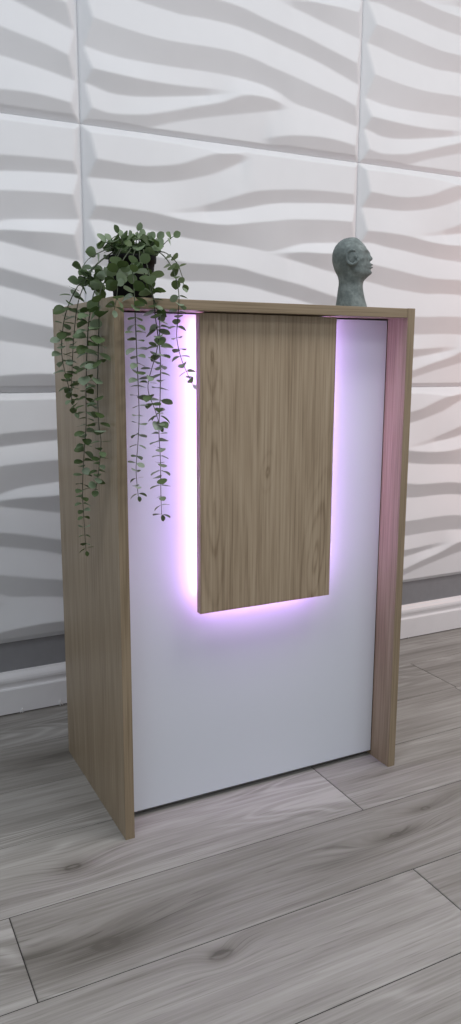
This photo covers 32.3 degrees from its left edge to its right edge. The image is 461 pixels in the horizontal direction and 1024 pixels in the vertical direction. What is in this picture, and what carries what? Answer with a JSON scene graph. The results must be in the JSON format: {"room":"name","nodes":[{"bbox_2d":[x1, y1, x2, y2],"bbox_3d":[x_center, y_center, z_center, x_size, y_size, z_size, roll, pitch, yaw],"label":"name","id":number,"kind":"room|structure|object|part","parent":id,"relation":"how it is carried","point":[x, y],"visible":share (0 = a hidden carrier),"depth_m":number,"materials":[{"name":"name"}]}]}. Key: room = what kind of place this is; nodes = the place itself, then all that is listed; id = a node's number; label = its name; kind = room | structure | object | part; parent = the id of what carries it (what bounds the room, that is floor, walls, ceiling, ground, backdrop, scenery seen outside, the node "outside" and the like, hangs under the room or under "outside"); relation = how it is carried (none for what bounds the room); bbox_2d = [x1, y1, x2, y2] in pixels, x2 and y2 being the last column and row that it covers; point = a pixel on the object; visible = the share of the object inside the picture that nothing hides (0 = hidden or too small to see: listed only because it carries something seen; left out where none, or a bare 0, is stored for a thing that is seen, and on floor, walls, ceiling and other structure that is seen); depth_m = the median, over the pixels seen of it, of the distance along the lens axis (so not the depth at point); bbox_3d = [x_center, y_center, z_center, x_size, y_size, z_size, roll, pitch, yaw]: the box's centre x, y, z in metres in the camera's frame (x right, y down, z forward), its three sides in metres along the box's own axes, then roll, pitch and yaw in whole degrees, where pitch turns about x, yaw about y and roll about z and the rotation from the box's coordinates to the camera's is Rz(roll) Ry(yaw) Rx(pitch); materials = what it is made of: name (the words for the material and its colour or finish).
{"room":"reception area","nodes":[
{"label":"reception area","id":0,"kind":"room"},
{"bbox_2d":[0,628,460,1023],"bbox_3d":[0.736,0.826,0.569,6.000,0.050,3.908,-5,12,-26],"label":"floor","id":1,"kind":"structure","parent":0,"point":[328,892],"depth_m":1.37,"materials":[{"name":"grey wood"}]},
{"bbox_2d":[53,296,414,839],"bbox_3d":[-0.002,0.073,1.721,0.634,0.995,0.392,-5,12,-26],"label":"reception desk","id":2,"kind":"object","parent":1,"relation":"on","point":[249,632],"visible":0.94,"depth_m":1.57,"materials":[{"name":"brown wood"}]},
{"bbox_3d":[-0.277,0.098,1.584,0.018,0.995,0.391,-5,12,-26],"label":"panel","id":3,"kind":"part","parent":2,"relation":"part of","materials":[{"name":"brown wood"}]},
{"bbox_2d":[50,222,196,555],"bbox_3d":[-0.176,-0.212,1.433,0.214,0.605,0.245,-9,14,-40],"label":"potted plant","id":4,"kind":"object","parent":2,"relation":"on","point":[129,272],"visible":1,"depth_m":1.38,"materials":[{"name":"green plant"}]},
{"bbox_3d":[-0.253,-0.326,1.434,0.103,0.288,0.029,-4,11,-19],"label":"stem","id":5,"kind":"part","parent":4,"relation":"part of","materials":[{"name":"green plant"}]},
{"bbox_3d":[-0.246,-0.341,1.445,0.091,0.268,0.061,-5,12,-26],"label":"stem","id":6,"kind":"part","parent":4,"relation":"part of","materials":[{"name":"green plant"}]},
{"bbox_3d":[-0.228,-0.453,1.417,0.077,0.039,0.006,-6,13,-31],"label":"stem","id":7,"kind":"part","parent":4,"relation":"part of","materials":[{"name":"green plant"}]},
{"bbox_3d":[-0.229,-0.195,1.443,0.076,0.548,0.065,-5,12,-26],"label":"stem","id":8,"kind":"part","parent":4,"relation":"part of","materials":[{"name":"green plant"}]},
{"bbox_3d":[-0.208,-0.249,1.396,0.072,0.424,0.073,-5,12,-26],"label":"stem","id":9,"kind":"part","parent":4,"relation":"part of","materials":[{"name":"green plant"}]},
{"bbox_3d":[-0.187,-0.399,1.354,0.011,0.114,0.130,1,11,5],"label":"stem","id":10,"kind":"part","parent":4,"relation":"part of","materials":[{"name":"green plant"}]},
{"bbox_3d":[-0.179,-0.426,1.458,0.088,0.082,0.088,-5,12,-26],"label":"pot","id":11,"kind":"part","parent":4,"relation":"part of","materials":[{"name":"ceramic"}]},
{"bbox_3d":[-0.166,-0.248,1.392,0.009,0.425,0.128,-1,11,-7],"label":"stem","id":12,"kind":"part","parent":4,"relation":"part of","materials":[{"name":"green plant"}]},
{"bbox_3d":[-0.142,-0.308,1.387,0.025,0.306,0.139,-2,11,-13],"label":"stem","id":13,"kind":"part","parent":4,"relation":"part of","materials":[{"name":"green plant"}]},
{"bbox_3d":[-0.141,-0.233,1.408,0.009,0.461,0.121,-3,11,-18],"label":"stem","id":14,"kind":"part","parent":4,"relation":"part of","materials":[{"name":"green plant"}]},
{"bbox_3d":[-0.111,-0.439,1.438,0.088,0.069,0.019,9,14,38],"label":"stem","id":15,"kind":"part","parent":4,"relation":"part of","materials":[{"name":"green plant"}]},
{"bbox_3d":[-0.109,-0.348,1.409,0.029,0.235,0.135,-5,12,-26],"label":"stem","id":16,"kind":"part","parent":4,"relation":"part of","materials":[{"name":"green plant"}]},
{"bbox_3d":[0.048,-0.340,1.545,0.598,0.081,0.016,-5,12,-26],"label":"rail","id":17,"kind":"part","parent":2,"relation":"part of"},
{"bbox_3d":[0.054,0.098,1.612,0.596,0.960,0.018,-5,12,-26],"label":"panel","id":18,"kind":"part","parent":2,"relation":"part of","materials":[{"name":"white laminate"}]},
{"bbox_2d":[332,237,372,306],"bbox_3d":[0.251,-0.493,1.650,0.078,0.146,0.087,-5,12,-25],"label":"bust","id":19,"kind":"object","parent":2,"relation":"on","point":[351,259],"visible":0.89,"depth_m":1.63,"materials":[{"name":"grey stone"}]},
{"bbox_3d":[0.273,0.047,1.859,0.018,0.995,0.391,-5,12,-26],"label":"panel","id":20,"kind":"part","parent":2,"relation":"part of","materials":[{"name":"brown wood"}]},
{"bbox_2d":[0,386,460,672],"bbox_3d":[-0.158,-0.858,2.049,6.000,2.800,0.100,-5,12,-26],"label":"wall","id":21,"kind":"structure","parent":0,"point":[22,654],"depth_m":2.07,"materials":[{"name":"grey paint"}]},
{"bbox_2d":[0,392,64,643],"bbox_3d":[-0.710,0.039,1.863,0.800,0.625,0.028,-5,12,-26],"label":"relief panel","id":22,"kind":"object","parent":21,"relation":"attached to","point":[31,580],"visible":0.62,"depth_m":1.96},
{"bbox_2d":[0,0,79,123],"bbox_3d":[-0.705,-1.189,1.629,0.800,0.625,0.028,-5,12,-26],"label":"relief panel","id":23,"kind":"object","parent":21,"relation":"attached to","point":[39,76],"visible":1,"depth_m":1.80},
{"bbox_2d":[0,113,84,392],"bbox_3d":[-0.708,-0.575,1.746,0.800,0.625,0.028,-5,12,-26],"label":"relief panel","id":24,"kind":"object","parent":21,"relation":"attached to","point":[41,212],"visible":0.85,"depth_m":1.86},
{"bbox_2d":[80,124,357,305],"bbox_3d":[0.006,-0.640,2.103,0.800,0.625,0.028,-5,12,-26],"label":"relief panel","id":25,"kind":"object","parent":21,"relation":"attached to","point":[254,225],"visible":0.53,"depth_m":2.06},
{"bbox_2d":[76,0,362,162],"bbox_3d":[0.008,-1.254,1.986,0.800,0.625,0.028,-5,12,-26],"label":"relief panel","id":26,"kind":"object","parent":21,"relation":"attached to","point":[284,76],"visible":1,"depth_m":2.00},
{"bbox_2d":[0,595,460,715],"bbox_3d":[-0.136,0.423,2.239,6.000,0.112,0.020,-5,12,-26],"label":"baseboard","id":27,"kind":"structure","parent":21,"relation":"attached to","point":[21,690],"depth_m":2.07,"materials":[{"name":"white paint"}]},
{"bbox_2d":[355,163,460,386],"bbox_3d":[0.719,-0.705,2.459,0.800,0.625,0.028,-5,12,-26],"label":"relief panel","id":28,"kind":"object","parent":21,"relation":"attached to","point":[408,222],"visible":0.78,"depth_m":2.36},
{"bbox_2d":[358,0,460,176],"bbox_3d":[0.721,-1.319,2.342,0.800,0.625,0.028,-5,12,-26],"label":"relief panel","id":29,"kind":"object","parent":21,"relation":"attached to","point":[410,109],"visible":1,"depth_m":2.25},
{"bbox_2d":[403,386,460,581],"bbox_3d":[0.717,-0.091,2.576,0.800,0.625,0.028,-5,12,-26],"label":"relief panel","id":30,"kind":"object","parent":21,"relation":"attached to","point":[432,545],"visible":0.49,"depth_m":2.54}
]}

